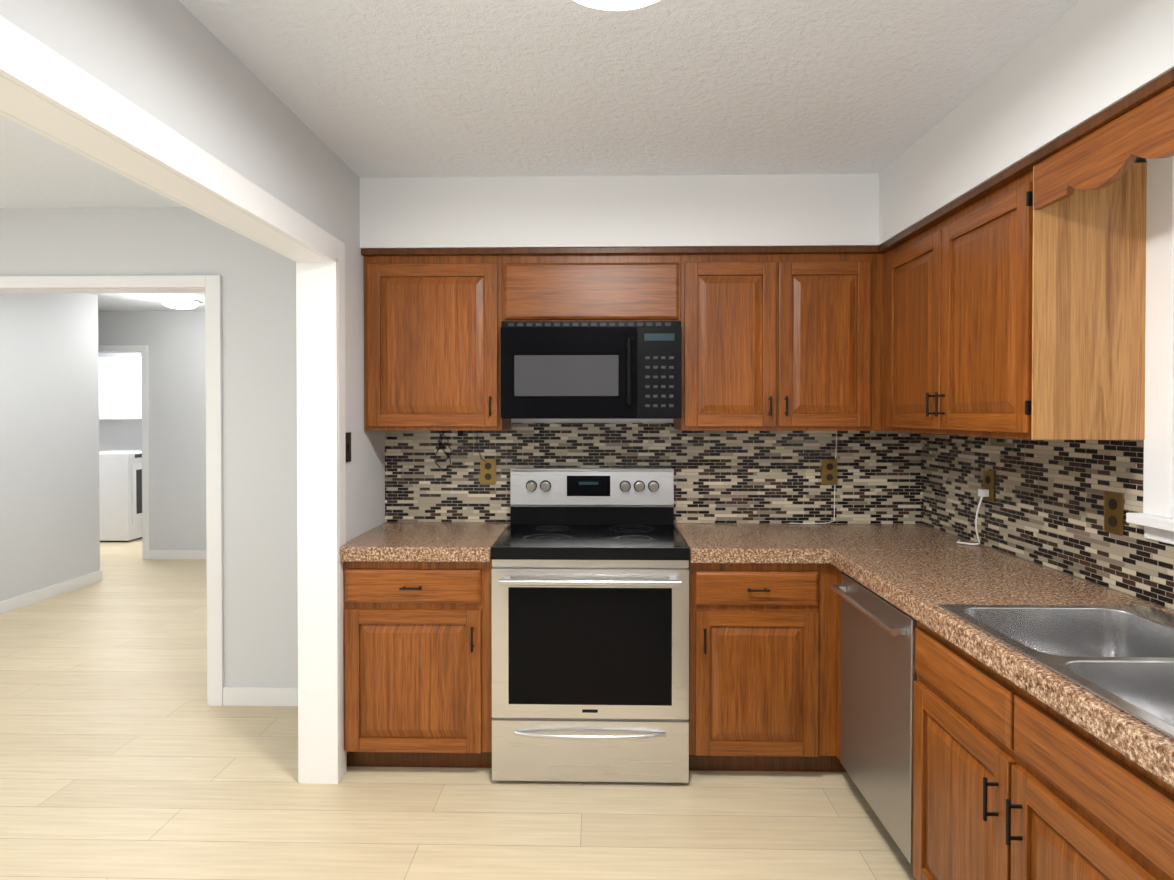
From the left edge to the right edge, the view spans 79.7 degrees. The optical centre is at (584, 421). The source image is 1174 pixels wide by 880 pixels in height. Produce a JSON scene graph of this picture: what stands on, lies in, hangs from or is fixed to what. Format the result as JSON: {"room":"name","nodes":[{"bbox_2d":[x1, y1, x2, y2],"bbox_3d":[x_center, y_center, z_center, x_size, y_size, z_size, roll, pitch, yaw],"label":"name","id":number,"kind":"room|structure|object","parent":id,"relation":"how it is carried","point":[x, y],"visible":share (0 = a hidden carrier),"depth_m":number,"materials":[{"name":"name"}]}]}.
{"room":"kitchen","nodes":[
{"label":"kitchen","id":0,"kind":"room"},
{"bbox_2d":[0,293,91,601],"bbox_3d":[-4.240,0.162,4.743,0.120,2.440,2.250,0,1,1],"label":"wall","id":1,"kind":"structure","parent":0,"point":[57,435],"depth_m":5.41,"materials":[{"name":"white paint"}]},
{"bbox_2d":[0,570,101,614],"bbox_3d":[-4.172,1.336,4.822,0.012,0.090,2.388,0,1,1],"label":"baseboard","id":2,"kind":"structure","parent":1,"relation":"attached to","point":[14,603],"depth_m":5.43,"materials":[{"name":"white wood"}]},
{"bbox_2d":[88,293,103,572],"bbox_3d":[-5.482,0.149,5.976,2.660,2.440,0.120,0,1,1],"label":"wall","id":3,"kind":"structure","parent":0,"point":[95,317],"depth_m":5.95,"materials":[{"name":"white paint"}]},
{"bbox_2d":[0,207,297,686],"bbox_3d":[-4.529,0.174,3.564,6.916,2.440,0.120,0,1,1],"label":"wall","id":4,"kind":"structure","parent":0,"point":[259,431],"depth_m":3.44,"materials":[{"name":"white paint"}]},
{"bbox_2d":[0,275,223,705],"bbox_3d":[-2.639,0.342,3.514,1.737,2.104,0.138,0,1,1],"label":"trim","id":5,"kind":"structure","parent":4,"relation":"attached to","point":[210,286],"depth_m":3.41,"materials":[{"name":"white wood"}]},
{"bbox_2d":[223,687,297,705],"bbox_3d":[-1.431,1.350,3.440,0.681,0.090,0.012,0,1,1],"label":"baseboard","id":6,"kind":"structure","parent":4,"relation":"attached to","point":[260,696],"depth_m":3.44,"materials":[{"name":"white wood"}]},
{"bbox_2d":[104,311,205,549],"bbox_3d":[-4.209,0.139,6.963,5.400,2.440,0.150,0,1,1],"label":"wall","id":7,"kind":"structure","parent":0,"point":[175,340],"depth_m":6.90,"materials":[{"name":"white paint"}]},
{"bbox_2d":[98,358,137,419],"bbox_3d":[-5.791,-0.400,8.787,0.610,0.760,0.360,0,1,1],"label":"upper cabinet","id":8,"kind":"object","parent":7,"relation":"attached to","point":[119,388],"depth_m":8.61,"materials":[{"name":"white wood"}]},
{"bbox_2d":[138,358,141,419],"bbox_3d":[-5.177,-0.400,8.773,0.618,0.760,0.360,0,1,1],"label":"upper cabinet","id":9,"kind":"object","parent":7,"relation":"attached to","point":[139,359],"depth_m":8.60,"materials":[{"name":"white wood"}]},
{"bbox_2d":[149,550,205,559],"bbox_3d":[-2.967,1.315,6.885,2.632,0.090,0.012,0,1,1],"label":"baseboard","id":10,"kind":"structure","parent":7,"relation":"attached to","point":[153,554],"depth_m":6.90,"materials":[{"name":"white wood"}]},
{"bbox_2d":[0,0,384,541],"bbox_3d":[-1.087,0.208,0.205,0.120,2.440,6.680,0,1,1],"label":"wall","id":11,"kind":"structure","parent":0,"point":[179,67],"depth_m":1.96,"materials":[{"name":"white paint"}]},
{"bbox_2d":[0,15,346,783],"bbox_3d":[-1.070,0.368,0.942,0.156,2.105,3.712,0,1,1],"label":"trim","id":12,"kind":"structure","parent":11,"relation":"attached to","point":[52,93],"depth_m":2.69,"materials":[{"name":"white"}]},
{"bbox_2d":[345,432,350,461],"bbox_3d":[-0.960,0.106,2.854,0.012,0.120,0.070,0,1,1],"label":"switch plate","id":13,"kind":"object","parent":11,"relation":"attached to","point":[348,446],"visible":0.81,"depth_m":2.85,"materials":[{"name":"brown metal"}]},
{"bbox_2d":[0,538,915,879],"bbox_3d":[-2.493,1.446,3.311,11.000,0.100,13.200,0,1,1],"label":"floor","id":14,"kind":"structure","parent":0,"point":[126,752],"depth_m":2.59,"materials":[{"name":"beige wood"}]},
{"bbox_2d":[99,451,141,541],"bbox_3d":[-5.394,0.854,8.172,0.696,0.985,0.720,0,1,1],"label":"washer","id":15,"kind":"object","parent":14,"relation":"on","point":[120,491],"visible":0.44,"depth_m":7.81,"materials":[{"name":"white metal"}]},
{"bbox_2d":[343,560,492,767],"bbox_3d":[-0.658,0.971,3.054,0.603,0.855,0.619,0,1,1],"label":"base cabinet","id":16,"kind":"object","parent":14,"relation":"on","point":[418,635],"depth_m":2.75,"materials":[{"name":"brown wood"}]},
{"bbox_2d":[339,522,509,561],"bbox_3d":[-0.659,0.514,3.035,0.604,0.058,0.632,0,1,1],"label":"countertop","id":17,"kind":"structure","parent":16,"relation":"on","point":[388,541],"depth_m":2.82,"materials":[{"name":"brown stone"}]},
{"bbox_2d":[491,468,688,783],"bbox_3d":[0.027,0.812,2.985,0.756,1.175,0.700,0,1,1],"label":"range","id":18,"kind":"object","parent":14,"relation":"on","point":[590,625],"visible":1,"depth_m":2.69,"materials":[{"name":"silver metal"}]},
{"bbox_2d":[688,558,802,771],"bbox_3d":[0.661,0.972,3.024,0.496,0.855,0.619,0,1,1],"label":"base cabinet","id":19,"kind":"object","parent":14,"relation":"on","point":[746,622],"depth_m":2.72,"materials":[{"name":"brown wood"}]},
{"bbox_2d":[674,523,994,565],"bbox_3d":[0.993,0.515,2.997,1.162,0.058,0.632,0,1,1],"label":"countertop","id":20,"kind":"structure","parent":19,"relation":"on","point":[709,544],"depth_m":2.84,"materials":[{"name":"brown stone"}]},
{"bbox_2d":[830,573,916,863],"bbox_3d":[1.228,0.984,2.341,0.641,0.844,0.602,0,1,1],"label":"dishwasher","id":21,"kind":"object","parent":14,"relation":"on","point":[878,675],"visible":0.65,"depth_m":2.27,"materials":[{"name":"silver metal"}]},
{"bbox_2d":[799,562,1010,801],"bbox_3d":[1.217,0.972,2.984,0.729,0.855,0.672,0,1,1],"label":"base cabinet","id":22,"kind":"object","parent":14,"relation":"on","point":[955,755],"depth_m":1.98,"materials":[{"name":"brown wood"}]},
{"bbox_2d":[831,550,1134,629],"bbox_3d":[1.242,0.522,2.268,0.631,0.058,0.815,0,1,1],"label":"countertop","id":23,"kind":"structure","parent":22,"relation":"on","point":[905,579],"depth_m":2.23,"materials":[{"name":"brown stone"}]},
{"bbox_2d":[938,604,1173,739],"bbox_3d":[1.211,0.543,1.459,0.550,0.278,0.835,0,1,1],"label":"sink","id":24,"kind":"object","parent":23,"relation":"in","point":[1120,657],"depth_m":1.65,"materials":[{"name":"silver metal"}]},
{"bbox_2d":[927,598,1173,733],"bbox_3d":[1.214,0.586,1.704,0.557,0.188,0.344,0,1,1],"label":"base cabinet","id":25,"kind":"object","parent":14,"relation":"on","point":[963,637],"depth_m":1.83,"materials":[{"name":"brown wood"}]},
{"bbox_2d":[999,638,1173,877],"bbox_3d":[1.204,0.590,1.287,0.557,0.188,0.491,0,1,1],"label":"base cabinet","id":26,"kind":"object","parent":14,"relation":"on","point":[1043,730],"depth_m":1.35,"materials":[{"name":"brown wood"}]},
{"bbox_2d":[0,0,1079,310],"bbox_3d":[-2.493,-1.094,3.285,11.000,0.100,13.200,0,1,1],"label":"ceiling","id":27,"kind":"structure","parent":0,"point":[434,88],"depth_m":2.15,"materials":[{"name":"white paint"}]},
{"bbox_2d":[159,298,199,308],"bbox_3d":[-3.605,-1.036,6.262,0.320,0.074,0.320,0,1,1],"label":"light","id":28,"kind":"object","parent":27,"relation":"attached to","point":[179,303],"visible":1,"depth_m":6.17,"materials":[{"name":"white glass"}]},
{"bbox_2d":[574,0,658,10],"bbox_3d":[0.073,-0.979,1.517,0.356,0.092,0.356,0,1,1],"label":"kitchen ceiling light","id":29,"kind":"object","parent":27,"relation":"attached to","point":[615,5],"visible":1,"depth_m":1.59,"materials":[{"name":"white glass"}]},
{"bbox_2d":[360,174,875,247],"bbox_3d":[0.136,-0.893,3.155,2.190,0.299,0.345,0,1,1],"label":"soffit","id":30,"kind":"structure","parent":27,"relation":"attached to","point":[774,209],"depth_m":2.98,"materials":[{"name":"white paint"}]},
{"bbox_2d":[876,0,1173,245],"bbox_3d":[1.345,-0.861,0.048,0.345,0.299,6.500,0,1,1],"label":"soffit","id":31,"kind":"structure","parent":27,"relation":"attached to","point":[1080,62],"depth_m":1.90,"materials":[{"name":"white paint"}]},
{"bbox_2d":[488,419,922,524],"bbox_3d":[0.320,0.175,3.423,2.546,2.440,0.180,0,1,1],"label":"wall","id":32,"kind":"structure","parent":0,"point":[591,420],"depth_m":3.34,"materials":[{"name":"white paint"}]},
{"bbox_2d":[361,248,510,430],"bbox_3d":[-0.655,-0.352,3.188,0.604,0.782,0.324,0,1,1],"label":"upper cabinet","id":33,"kind":"object","parent":32,"relation":"attached to","point":[433,317],"depth_m":3.03,"materials":[{"name":"brown wood"}]},
{"bbox_2d":[505,247,684,324],"bbox_3d":[0.031,-0.584,3.170,0.769,0.316,0.324,0,1,1],"label":"upper cabinet","id":34,"kind":"object","parent":32,"relation":"attached to","point":[542,283],"depth_m":3.01,"materials":[{"name":"brown wood"}]},
{"bbox_2d":[501,321,681,418],"bbox_3d":[0.030,-0.217,3.115,0.756,0.410,0.438,0,1,1],"label":"microwave","id":35,"kind":"object","parent":34,"relation":"attached to","point":[591,369],"visible":1,"depth_m":2.93,"materials":[{"name":"black plastic"}]},
{"bbox_2d":[385,423,920,523],"bbox_3d":[0.305,0.245,3.330,2.520,0.473,0.008,0,1,1],"label":"backsplash","id":36,"kind":"structure","parent":32,"relation":"attached to","point":[720,476],"depth_m":3.32,"materials":[{"name":"tile"}]},
{"bbox_2d":[480,459,495,483],"bbox_3d":[-0.459,0.239,3.340,0.074,0.120,0.007,0,1,1],"label":"electrical outlet","id":37,"kind":"object","parent":36,"relation":"attached to","point":[488,471],"visible":1,"depth_m":3.34,"materials":[{"name":"gold metal"}]},
{"bbox_2d":[821,459,837,484],"bbox_3d":[1.151,0.239,3.303,0.074,0.120,0.007,0,1,1],"label":"electrical outlet","id":38,"kind":"object","parent":36,"relation":"attached to","point":[828,471],"visible":1,"depth_m":3.30,"materials":[{"name":"gold metal"}]},
{"bbox_2d":[673,246,876,430],"bbox_3d":[0.817,-0.351,3.154,0.803,0.782,0.324,0,1,1],"label":"upper cabinet","id":39,"kind":"object","parent":32,"relation":"attached to","point":[775,338],"depth_m":3.00,"materials":[{"name":"brown wood"}]},
{"bbox_2d":[434,430,836,523],"bbox_3d":[0.234,0.259,3.308,1.903,0.440,0.038,0,1,1],"label":"hanging cord","id":40,"kind":"object","parent":39,"relation":"hanging from","point":[459,433],"visible":0.94,"depth_m":3.33,"materials":[{"name":"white plastic"}]},
{"bbox_2d":[923,158,1173,610],"bbox_3d":[1.589,0.209,0.144,0.140,2.440,6.680,0,1,1],"label":"wall","id":41,"kind":"structure","parent":0,"point":[1143,160],"depth_m":2.23,"materials":[{"name":"white"}]},
{"bbox_2d":[877,219,924,432],"bbox_3d":[1.414,-0.347,2.698,0.324,0.782,0.596,0,1,1],"label":"upper cabinet","id":42,"kind":"object","parent":41,"relation":"attached to","point":[901,399],"depth_m":2.77,"materials":[{"name":"brown wood"}]},
{"bbox_2d":[925,149,1146,439],"bbox_3d":[1.404,-0.342,2.229,0.324,0.782,0.592,0,1,1],"label":"upper cabinet","id":43,"kind":"object","parent":41,"relation":"attached to","point":[999,305],"depth_m":1.94,"materials":[{"name":"brown wood"}]},
{"bbox_2d":[1034,86,1173,209],"bbox_3d":[1.232,-0.627,1.343,0.019,0.139,1.180,0,1,1],"label":"valance","id":44,"kind":"object","parent":43,"relation":"attached to","point":[1107,154],"visible":1,"depth_m":1.65,"materials":[{"name":"brown wood"}]},
{"bbox_2d":[921,433,1173,609],"bbox_3d":[1.533,0.269,0.956,0.008,0.473,4.700,0,1,1],"label":"backsplash","id":45,"kind":"structure","parent":41,"relation":"attached to","point":[1046,508],"depth_m":2.34,"materials":[{"name":"tile"}]},
{"bbox_2d":[957,470,994,544],"bbox_3d":[1.522,0.339,2.760,0.094,0.294,0.139,0,1,1],"label":"electrical outlet","id":46,"kind":"object","parent":45,"relation":"attached to","point":[986,493],"visible":0.98,"depth_m":2.72,"materials":[{"name":"gold metal"}]},
{"bbox_2d":[1104,491,1123,534],"bbox_3d":[1.550,0.269,2.061,0.007,0.120,0.074,0,1,1],"label":"electrical outlet","id":47,"kind":"object","parent":45,"relation":"attached to","point":[1114,512],"visible":1,"depth_m":2.05,"materials":[{"name":"gold metal"}]},
{"bbox_2d":[1126,156,1173,544],"bbox_3d":[1.591,-0.240,1.359,0.189,1.138,1.190,0,1,1],"label":"window","id":48,"kind":"structure","parent":41,"relation":"in","point":[1155,518],"depth_m":1.88,"materials":[{"name":"white"}]}
]}

